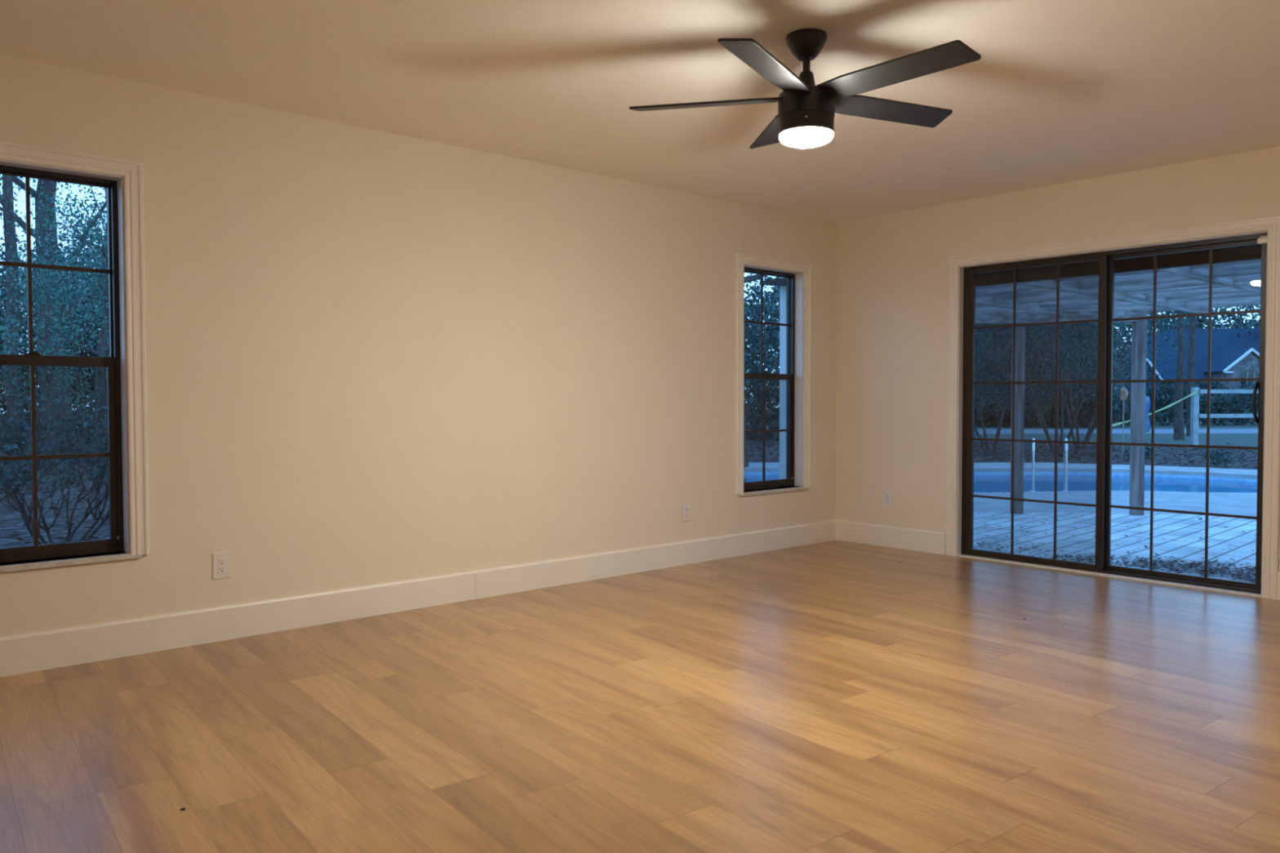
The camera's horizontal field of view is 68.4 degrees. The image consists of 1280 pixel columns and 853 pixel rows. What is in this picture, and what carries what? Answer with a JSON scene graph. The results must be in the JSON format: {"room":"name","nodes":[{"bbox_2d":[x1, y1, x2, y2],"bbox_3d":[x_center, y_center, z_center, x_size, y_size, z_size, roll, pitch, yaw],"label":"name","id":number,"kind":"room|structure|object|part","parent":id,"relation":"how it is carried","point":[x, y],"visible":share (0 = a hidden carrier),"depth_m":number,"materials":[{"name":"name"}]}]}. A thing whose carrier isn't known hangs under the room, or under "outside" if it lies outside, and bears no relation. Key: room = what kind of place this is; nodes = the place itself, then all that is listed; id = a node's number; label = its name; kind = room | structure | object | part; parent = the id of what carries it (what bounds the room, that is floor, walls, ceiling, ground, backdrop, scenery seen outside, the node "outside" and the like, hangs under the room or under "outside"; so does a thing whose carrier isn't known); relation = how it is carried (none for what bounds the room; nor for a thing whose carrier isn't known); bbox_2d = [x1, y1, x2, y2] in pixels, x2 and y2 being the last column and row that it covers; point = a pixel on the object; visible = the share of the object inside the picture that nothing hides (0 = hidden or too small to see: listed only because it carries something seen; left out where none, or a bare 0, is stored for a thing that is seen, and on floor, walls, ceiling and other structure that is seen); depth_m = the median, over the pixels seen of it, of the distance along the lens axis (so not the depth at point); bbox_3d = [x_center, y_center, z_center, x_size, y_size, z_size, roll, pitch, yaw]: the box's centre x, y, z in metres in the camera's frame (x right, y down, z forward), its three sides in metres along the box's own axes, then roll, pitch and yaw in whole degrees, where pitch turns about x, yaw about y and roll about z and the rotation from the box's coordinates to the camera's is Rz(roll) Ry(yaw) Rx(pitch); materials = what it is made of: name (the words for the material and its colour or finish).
{"room":"empty living room","nodes":[
{"label":"empty living room","id":0,"kind":"room"},
{"bbox_2d":[0,53,836,637],"bbox_3d":[-1.060,-0.277,5.079,6.740,2.440,0.140,-2,2,-41],"label":"wall","id":1,"kind":"structure","parent":0,"point":[374,357],"depth_m":4.83,"materials":[{"name":"paint"}]},
{"bbox_2d":[0,140,149,572],"bbox_3d":[-2.460,-0.276,3.823,0.798,1.687,0.154,-2,2,-41],"label":"window","id":2,"kind":"structure","parent":1,"relation":"in","point":[20,160],"depth_m":4.00,"materials":[{"name":"paint"}]},
{"bbox_3d":[-2.497,-0.642,3.854,0.598,0.770,0.028,-2,2,-41],"label":"sash","id":3,"kind":"part","parent":2,"relation":"part of","materials":[{"name":"brown metal"}]},
{"bbox_3d":[-2.481,0.112,3.859,0.598,0.805,0.025,-2,2,-41],"label":"sash","id":4,"kind":"part","parent":2,"relation":"part of","materials":[{"name":"brown metal"}]},
{"bbox_3d":[-2.444,0.556,3.831,0.740,0.022,0.108,-2,2,-41],"label":"sill","id":5,"kind":"part","parent":2,"relation":"part of","materials":[{"name":"stone"}]},
{"bbox_2d":[212,551,230,579],"bbox_3d":[-1.894,0.628,4.266,0.076,0.120,0.008,-2,2,-41],"label":"wall outlet","id":6,"kind":"object","parent":1,"relation":"attached to","point":[220,560],"visible":1,"depth_m":4.26,"materials":[{"name":"white plastic"}]},
{"bbox_2d":[217,557,225,573],"bbox_3d":[-1.893,0.628,4.264,0.034,0.068,0.002,-2,2,-41],"label":"receptacle","id":7,"kind":"object","parent":6,"relation":"attached to","point":[221,561],"depth_m":4.26,"materials":[{"name":"grey plastic"}]},
{"bbox_2d":[0,520,835,676],"bbox_3d":[-0.954,0.867,5.101,6.600,0.153,0.015,-2,2,-41],"label":"baseboard","id":8,"kind":"structure","parent":1,"relation":"attached to","point":[57,648],"depth_m":4.67,"materials":[{"name":"paint"}]},
{"bbox_2d":[681,502,690,521],"bbox_3d":[0.306,0.563,6.212,0.076,0.120,0.008,-2,2,-41],"label":"wall outlet","id":9,"kind":"object","parent":1,"relation":"attached to","point":[686,507],"visible":1,"depth_m":6.21,"materials":[{"name":"white plastic"}]},
{"bbox_2d":[684,506,688,517],"bbox_3d":[0.307,0.563,6.210,0.034,0.068,0.002,-2,2,-41],"label":"receptacle","id":10,"kind":"object","parent":9,"relation":"attached to","point":[686,508],"depth_m":6.21,"materials":[{"name":"grey plastic"}]},
{"bbox_2d":[735,252,811,496],"bbox_3d":[0.924,-0.365,6.817,0.806,1.680,0.154,-2,2,-41],"label":"window","id":11,"kind":"structure","parent":1,"relation":"in","point":[797,274],"depth_m":6.98,"materials":[{"name":"paint"}]},
{"bbox_3d":[0.886,-0.731,6.848,0.606,0.763,0.028,-2,2,-41],"label":"sash","id":12,"kind":"part","parent":11,"relation":"part of","materials":[{"name":"brown metal"}]},
{"bbox_3d":[0.903,0.019,6.853,0.606,0.805,0.025,-2,2,-41],"label":"sash","id":13,"kind":"part","parent":11,"relation":"part of","materials":[{"name":"brown metal"}]},
{"bbox_3d":[0.894,-0.338,6.852,0.646,1.580,0.063,-2,2,-41],"label":"frame","id":14,"kind":"part","parent":11,"relation":"part of","materials":[{"name":"brown metal"}]},
{"bbox_3d":[0.940,0.464,6.825,0.748,0.022,0.108,-2,2,-41],"label":"sill","id":15,"kind":"part","parent":11,"relation":"part of","materials":[{"name":"stone"}]},
{"bbox_2d":[0,540,1279,852],"bbox_3d":[0.698,1.055,3.239,6.880,0.120,5.280,-2,2,-41],"label":"floor","id":16,"kind":"structure","parent":0,"point":[833,696],"depth_m":3.14,"materials":[{"name":"brown wood"}]},
{"bbox_2d":[0,0,1279,222],"bbox_3d":[0.694,-1.504,3.164,6.880,0.120,5.280,-2,2,-41],"label":"ceiling","id":17,"kind":"structure","parent":0,"point":[1059,91],"depth_m":3.92,"materials":[{"name":"paint"}]},
{"bbox_2d":[629,28,981,148],"bbox_3d":[0.656,-1.252,3.488,1.286,0.404,1.240,-2,2,-41],"label":"ceiling fan","id":18,"kind":"object","parent":17,"relation":"hanging from","point":[805,117],"visible":1,"depth_m":3.43,"materials":[{"name":"black metal"}]},
{"bbox_3d":[0.261,-1.228,3.591,0.595,0.037,0.130,0,2,12],"label":"blade","id":19,"kind":"part","parent":18,"relation":"part of","materials":[{"name":"black wood"}]},
{"bbox_3d":[0.438,-1.217,3.198,0.130,0.037,0.595,1,2,30],"label":"blade","id":20,"kind":"part","parent":18,"relation":"part of","materials":[{"name":"black wood"}]},
{"bbox_3d":[0.580,-1.237,3.882,0.130,0.037,0.595,0,2,-6],"label":"blade","id":21,"kind":"part","parent":18,"relation":"part of","materials":[{"name":"black wood"}]},
{"bbox_3d":[0.620,-1.280,3.515,0.088,0.086,0.088,-2,2,-41],"label":"rod","id":22,"kind":"part","parent":18,"relation":"part of","materials":[{"name":"black metal"}]},
{"bbox_3d":[0.955,-1.231,3.668,0.595,0.037,0.130,-1,2,-24],"label":"blade","id":23,"kind":"part","parent":18,"relation":"part of","materials":[{"name":"black wood"}]},
{"bbox_3d":[0.868,-1.219,3.247,0.136,0.037,0.595,-2,2,-41],"label":"blade","id":24,"kind":"part","parent":18,"relation":"part of","materials":[{"name":"black wood"}]},
{"bbox_2d":[835,146,1279,571],"bbox_3d":[3.219,-0.294,5.434,0.140,2.440,5.280,-2,2,-41],"label":"wall","id":25,"kind":"structure","parent":0,"point":[892,268],"depth_m":6.67,"materials":[{"name":"paint"}]},
{"bbox_2d":[763,277,786,286],"bbox_3d":[3.649,-1.149,5.390,0.480,0.030,7.400,-2,2,-41],"label":"trim","id":26,"kind":"structure","parent":25,"relation":"attached to","point":[780,282],"depth_m":7.93,"materials":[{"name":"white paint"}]},
{"bbox_2d":[883,489,892,506],"bbox_3d":[1.821,0.527,6.928,0.008,0.120,0.076,-2,2,-41],"label":"wall outlet","id":27,"kind":"object","parent":25,"relation":"attached to","point":[887,495],"visible":1,"depth_m":6.92,"materials":[{"name":"white plastic"}]},
{"bbox_2d":[885,493,889,502],"bbox_3d":[1.819,0.527,6.926,0.002,0.068,0.034,-2,2,-41],"label":"receptacle","id":28,"kind":"object","parent":27,"relation":"attached to","point":[887,495],"depth_m":6.92,"materials":[{"name":"grey plastic"}]},
{"bbox_2d":[835,520,945,555],"bbox_3d":[1.823,0.809,6.929,0.015,0.153,0.927,-2,2,-41],"label":"baseboard","id":29,"kind":"structure","parent":25,"relation":"attached to","point":[922,540],"depth_m":6.89,"materials":[{"name":"paint"}]},
{"bbox_2d":[946,215,1279,599],"bbox_3d":[2.843,-0.120,5.851,0.159,2.069,1.976,-2,2,-41],"label":"door","id":30,"kind":"structure","parent":25,"relation":"in","point":[961,325],"depth_m":5.81,"materials":[{"name":"paint"}]},
{"bbox_3d":[2.569,-0.090,6.168,0.026,1.941,0.923,-2,2,-41],"label":"fixed panel","id":31,"kind":"part","parent":30,"relation":"part of","materials":[{"name":"clear glass"}]},
{"bbox_3d":[3.180,-0.073,5.545,0.026,1.941,0.861,-2,2,-41],"label":"sliding panel","id":32,"kind":"part","parent":30,"relation":"part of","materials":[{"name":"clear glass"}]},
{"bbox_3d":[3.441,-0.133,5.223,0.007,0.260,0.024,-2,2,-41],"label":"handle","id":33,"kind":"part","parent":30,"relation":"part of","materials":[{"name":"black metal"}]},
{"bbox_2d":[1257,235,1267,244],"bbox_3d":[3.406,-1.019,5.141,0.036,0.042,0.063,-2,2,-41],"label":"sensor","id":34,"kind":"object","parent":30,"relation":"attached to","point":[1263,240],"visible":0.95,"depth_m":5.14,"materials":[{"name":"white plastic"}]},
{"bbox_2d":[1276,571,1279,599],"bbox_3d":[4.134,0.881,4.320,0.015,0.153,2.072,-2,2,-41],"label":"baseboard","id":35,"kind":"structure","parent":25,"relation":"attached to","point":[1278,572],"depth_m":5.09,"materials":[{"name":"paint"}]},
{"bbox_3d":[11.264,-0.052,21.089,0.040,1.300,0.040,-2,2,-41],"label":"post","id":36,"kind":"object","parent":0,"visible":0},
{"bbox_2d":[1145,396,1150,432],"bbox_3d":[11.254,-0.269,20.998,0.233,0.802,0.057,0,2,0],"label":"cloth","id":37,"kind":"object","parent":36,"relation":"hanging from","point":[1147,398],"visible":0.54,"depth_m":20.99,"materials":[{"name":"blue fabric"}]},
{"label":"outside","id":38,"kind":"structure","parent":0,"visible":0},
{"bbox_2d":[0,409,1257,491],"bbox_3d":[5.745,0.834,13.981,190.000,0.001,190.000,-2,2,-41],"label":"lawn","id":39,"kind":"structure","parent":38,"point":[1243,440],"depth_m":29.68,"materials":[{"name":"green plant"}]},
{"bbox_2d":[0,409,95,456],"bbox_3d":[-13.122,0.074,20.567,10.868,1.299,1.875,-1,2,-38],"label":"hedge","id":40,"kind":"object","parent":39,"relation":"on","point":[6,428],"visible":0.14,"depth_m":20.37,"materials":[{"name":"green plant"}]},
{"bbox_2d":[0,211,102,438],"bbox_3d":[-22.119,-3.305,32.638,24.383,7.473,15.042,-1,2,-36],"label":"foliage","id":41,"kind":"object","parent":39,"relation":"on","point":[2,405],"visible":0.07,"depth_m":30.57,"materials":[{"name":"green plant"}]},
{"bbox_2d":[0,175,106,442],"bbox_3d":[-17.418,-7.343,27.512,8.368,15.674,6.940,-1,2,-27],"label":"oak tree","id":42,"kind":"object","parent":39,"relation":"on","point":[49,188],"visible":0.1,"depth_m":27.71,"materials":[{"name":"green plant"}]},
{"bbox_2d":[0,174,106,448],"bbox_3d":[-15.890,-5.646,23.835,7.515,12.437,4.912,0,2,-13],"label":"oak tree","id":43,"kind":"object","parent":39,"relation":"on","point":[7,180],"visible":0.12,"depth_m":23.91,"materials":[{"name":"green plant"}]},
{"bbox_2d":[0,230,109,475],"bbox_3d":[-9.809,-1.168,15.199,2.192,3.967,2.666,0,2,18],"label":"young tree","id":44,"kind":"object","parent":39,"relation":"on","point":[44,286],"visible":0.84,"depth_m":15.46,"materials":[{"name":"green plant"}]},
{"bbox_2d":[0,176,110,464],"bbox_3d":[-10.041,-3.518,17.908,5.163,8.530,4.566,-1,2,-24],"label":"leaning tree","id":45,"kind":"object","parent":39,"relation":"on","point":[101,380],"visible":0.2,"depth_m":17.93,"materials":[{"name":"green plant"}]},
{"bbox_2d":[35,208,106,418],"bbox_3d":[-10.952,-1.959,20.693,3.739,5.228,2.990,-1,2,-26],"label":"young tree","id":46,"kind":"object","parent":39,"relation":"on","point":[71,213],"visible":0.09,"depth_m":19.95,"materials":[{"name":"green plant"}]},
{"bbox_2d":[743,273,779,440],"bbox_3d":[5.440,-2.757,33.439,12.563,6.231,13.920,0,2,10],"label":"foliage","id":47,"kind":"object","parent":39,"relation":"on","point":[752,334],"visible":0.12,"depth_m":29.44,"materials":[{"name":"green plant"}]},
{"bbox_2d":[976,358,1077,426],"bbox_3d":[16.310,-1.436,40.433,3.965,2.941,4.320,-2,2,-41],"label":"shrub","id":48,"kind":"object","parent":39,"relation":"on","point":[1026,402],"visible":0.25,"depth_m":39.58,"materials":[{"name":"green plant"}]},
{"bbox_2d":[973,322,1151,428],"bbox_3d":[18.574,-4.474,46.283,11.200,8.974,15.452,1,2,21],"label":"foliage","id":49,"kind":"object","parent":39,"relation":"on","point":[986,415],"visible":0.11,"depth_m":41.19,"materials":[{"name":"green plant"}]},
{"bbox_2d":[1037,360,1130,426],"bbox_3d":[18.962,-1.425,40.481,4.983,2.908,2.927,-1,2,-21],"label":"shrub","id":50,"kind":"object","parent":39,"relation":"on","point":[1091,406],"visible":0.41,"depth_m":40.09,"materials":[{"name":"green plant"}]},
{"bbox_2d":[973,377,1258,426],"bbox_3d":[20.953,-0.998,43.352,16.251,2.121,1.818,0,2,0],"label":"hedge","id":51,"kind":"object","parent":39,"relation":"on","point":[1222,402],"visible":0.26,"depth_m":42.98,"materials":[{"name":"green plant"}]},
{"bbox_2d":[1071,328,1259,417],"bbox_3d":[43.363,-3.785,64.204,29.262,6.150,24.416,-2,2,-41],"label":"house","id":52,"kind":"structure","parent":39,"relation":"on","point":[1232,357],"depth_m":61.90,"materials":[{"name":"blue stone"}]},
{"bbox_3d":[32.816,-3.624,60.098,1.100,1.400,0.200,0,2,1],"label":"wing trim","id":53,"kind":"part","parent":52,"relation":"part of","materials":[{"name":"white wood"}]},
{"bbox_3d":[38.303,-4.126,59.004,3.499,1.550,0.150,0,2,1],"label":"gable trim","id":54,"kind":"part","parent":52,"relation":"part of","materials":[{"name":"white wood"}]},
{"bbox_2d":[1092,305,1260,359],"bbox_3d":[43.677,-6.517,71.015,25.102,11.778,29.462,-2,2,-41],"label":"foliage","id":55,"kind":"object","parent":39,"relation":"on","point":[1237,322],"visible":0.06,"depth_m":68.39,"materials":[{"name":"green plant"}]},
{"bbox_2d":[1173,310,1185,439],"bbox_3d":[16.782,-7.995,28.370,8.896,16.743,7.451,-2,2,-41],"label":"pine tree","id":56,"kind":"object","parent":39,"relation":"on","point":[1179,425],"visible":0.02,"depth_m":27.88,"materials":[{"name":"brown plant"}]},
{"bbox_2d":[1186,312,1195,435],"bbox_3d":[19.278,-8.473,30.171,12.476,17.591,8.184,-2,2,-41],"label":"pine tree","id":57,"kind":"object","parent":39,"relation":"on","point":[1191,357],"visible":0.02,"depth_m":30.92,"materials":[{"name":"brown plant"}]},
{"bbox_2d":[1190,387,1258,444],"bbox_3d":[17.184,-0.245,23.955,6.270,1.500,0.200,0,2,0],"label":"rail fence","id":58,"kind":"object","parent":39,"relation":"on","point":[1195,415],"visible":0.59,"depth_m":23.90,"materials":[{"name":"paint"}]},
{"bbox_2d":[1111,390,1197,426],"bbox_3d":[12.518,-0.447,22.932,3.704,0.877,0.009,-1,2,-30],"label":"barrier tape","id":59,"kind":"object","parent":58,"relation":"attached to","point":[1195,392],"visible":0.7,"depth_m":23.21,"materials":[{"name":"plastic"}]},
{"bbox_3d":[14.119,-0.241,23.985,0.140,1.500,0.140,0,2,0],"label":"post","id":60,"kind":"part","parent":58,"relation":"part of","materials":[{"name":"paint"}]},
{"bbox_3d":[17.244,-0.273,23.884,6.150,0.100,0.060,0,2,0],"label":"rail","id":61,"kind":"part","parent":58,"relation":"part of","materials":[{"name":"paint"}]},
{"bbox_3d":[17.242,-0.893,23.866,6.150,0.100,0.060,0,2,0],"label":"rail","id":62,"kind":"part","parent":58,"relation":"part of","materials":[{"name":"paint"}]},
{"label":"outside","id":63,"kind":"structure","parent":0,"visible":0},
{"bbox_2d":[0,440,1257,547],"bbox_3d":[5.745,0.824,13.981,29.000,0.020,29.000,-2,2,-41],"label":"ground","id":64,"kind":"structure","parent":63,"point":[104,531],"depth_m":12.25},
{"bbox_2d":[0,412,66,501],"bbox_3d":[-5.228,0.442,6.928,1.636,1.210,1.490,-2,2,-41],"label":"shrub","id":65,"kind":"object","parent":64,"relation":"on","point":[28,435],"visible":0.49,"depth_m":7.15,"materials":[{"name":"green plant"}]},
{"bbox_2d":[0,386,109,544],"bbox_3d":[-4.356,0.370,7.141,1.721,1.338,1.108,-1,2,-25],"label":"shrub","id":66,"kind":"object","parent":64,"relation":"on","point":[65,433],"visible":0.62,"depth_m":7.12,"materials":[{"name":"green plant"}]},
{"bbox_2d":[0,439,1257,548],"bbox_3d":[-1.790,0.627,20.301,31.830,0.120,22.351,-1,2,-39],"label":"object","id":67,"kind":"structure","parent":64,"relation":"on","point":[20,539],"depth_m":18.59,"materials":[{"name":"brown plant"}]},
{"bbox_2d":[973,324,1053,436],"bbox_3d":[8.526,-1.387,25.309,4.984,3.759,3.805,-1,2,-16],"label":"tree","id":68,"kind":"object","parent":64,"relation":"on","point":[975,360],"visible":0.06,"depth_m":25.12,"materials":[{"name":"green plant"}]},
{"bbox_2d":[973,323,1080,453],"bbox_3d":[7.444,-1.352,21.659,4.858,3.908,3.482,0,2,9],"label":"tree","id":69,"kind":"object","parent":64,"relation":"on","point":[985,446],"visible":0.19,"depth_m":21.05,"materials":[{"name":"green plant"}]},
{"bbox_2d":[974,311,1164,454],"bbox_3d":[8.840,-1.442,20.552,3.938,4.147,4.944,-2,2,-41],"label":"tree","id":70,"kind":"object","parent":64,"relation":"on","point":[1030,388],"visible":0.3,"depth_m":20.46,"materials":[{"name":"green plant"}]},
{"bbox_2d":[975,310,1208,449],"bbox_3d":[10.925,-1.953,22.858,5.482,5.024,4.630,0,2,16],"label":"tree","id":71,"kind":"object","parent":64,"relation":"on","point":[1090,431],"visible":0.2,"depth_m":22.77,"materials":[{"name":"green plant"}]},
{"bbox_2d":[1119,387,1128,454],"bbox_3d":[10.264,-0.099,20.014,0.160,1.460,0.160,-2,2,-41],"label":"ornament","id":72,"kind":"object","parent":64,"relation":"on","point":[1123,393],"visible":0.98,"depth_m":19.98,"materials":[{"name":"metal"}]},
{"bbox_2d":[1115,441,1157,462],"bbox_3d":[9.291,0.475,17.628,0.573,0.459,0.658,-2,2,-41],"label":"plant","id":73,"kind":"object","parent":64,"relation":"on","point":[1148,452],"visible":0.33,"depth_m":17.60,"materials":[{"name":"green plant"}]},
{"bbox_2d":[1199,443,1245,467],"bbox_3d":[10.320,0.511,16.721,0.652,0.460,0.696,-2,2,-41],"label":"plant","id":74,"kind":"object","parent":64,"relation":"on","point":[1218,454],"visible":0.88,"depth_m":16.68,"materials":[{"name":"green plant"}]},
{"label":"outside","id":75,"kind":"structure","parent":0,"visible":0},
{"bbox_2d":[973,512,1256,582],"bbox_3d":[5.585,0.981,7.631,6.259,0.056,7.900,-2,2,-41],"label":"deck","id":76,"kind":"structure","parent":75,"point":[1186,530],"depth_m":8.02,"materials":[{"name":"wood"}]},
{"bbox_2d":[779,277,786,479],"bbox_3d":[1.261,-0.360,8.174,0.100,2.700,0.100,-2,2,-41],"label":"post","id":77,"kind":"object","parent":76,"relation":"on","point":[783,290],"visible":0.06,"depth_m":8.15,"materials":[{"name":"white wood"}]},
{"bbox_2d":[973,515,1255,582],"bbox_3d":[5.117,0.951,7.348,5.090,0.036,7.323,-2,2,-41],"label":"fallen leaves","id":78,"kind":"object","parent":76,"relation":"on","point":[1171,563],"visible":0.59,"depth_m":6.64,"materials":[{"name":"plant"}]},
{"bbox_2d":[974,259,1261,515],"bbox_3d":[4.836,-0.162,7.767,4.354,2.223,7.944,-2,2,-41],"label":"pergola","id":79,"kind":"object","parent":76,"relation":"on","point":[1234,284],"visible":0.34,"depth_m":8.99,"materials":[{"name":"grey wood"}]},
{"bbox_3d":[3.882,-0.083,9.688,0.104,1.956,0.104,0,2,5],"label":"post","id":80,"kind":"part","parent":79,"relation":"part of","materials":[{"name":"grey wood"}]},
{"bbox_2d":[975,244,1261,287],"bbox_3d":[3.831,-1.116,5.552,0.045,0.225,7.400,-2,2,-41],"label":"trim","id":81,"kind":"structure","parent":79,"relation":"attached to","point":[1250,252],"depth_m":6.21,"materials":[{"name":"brown paint"}]},
{"bbox_3d":[5.051,-0.081,9.560,0.104,1.956,0.104,0,2,5],"label":"post","id":82,"kind":"part","parent":79,"relation":"part of","materials":[{"name":"grey wood"}]},
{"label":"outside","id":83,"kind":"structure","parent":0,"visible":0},
{"bbox_2d":[743,462,1257,515],"bbox_3d":[5.566,0.883,11.949,11.958,0.100,14.594,-2,2,-41],"label":"pool deck","id":84,"kind":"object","parent":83,"point":[1245,504],"visible":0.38,"depth_m":11.38,"materials":[{"name":"concrete"}]},
{"bbox_2d":[743,274,778,466],"bbox_3d":[2.037,-4.414,16.637,7.254,10.319,5.067,0,2,-10],"label":"oak tree","id":85,"kind":"object","parent":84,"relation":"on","point":[753,277],"visible":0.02,"depth_m":16.56,"materials":[{"name":"green plant"}]},
{"bbox_2d":[743,471,1257,492],"bbox_3d":[5.007,1.453,14.056,9.884,1.240,4.323,0,2,1],"label":"swimming pool","id":86,"kind":"object","parent":84,"relation":"in","point":[984,482],"visible":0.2,"depth_m":14.62,"materials":[{"name":"liquid"}]},
{"bbox_2d":[1028,437,1037,492],"bbox_3d":[5.066,0.635,12.148,0.099,0.986,0.506,1,2,21],"label":"pool handrail","id":87,"kind":"object","parent":84,"relation":"on","point":[1033,438],"visible":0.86,"depth_m":11.95,"materials":[{"name":"silver metal"}]},
{"bbox_2d":[1062,437,1070,492],"bbox_3d":[5.492,0.634,12.165,0.099,0.986,0.506,1,2,21],"label":"pool handrail","id":88,"kind":"object","parent":84,"relation":"on","point":[1065,453],"visible":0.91,"depth_m":11.97,"materials":[{"name":"silver metal"}]},
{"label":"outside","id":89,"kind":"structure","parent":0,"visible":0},
{"bbox_2d":[746,428,1257,435],"bbox_3d":[10.736,0.199,35.170,38.011,0.040,4.802,0,2,0],"label":"paving","id":90,"kind":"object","parent":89,"point":[1114,431],"depth_m":34.57,"materials":[{"name":"concrete"}]}
]}

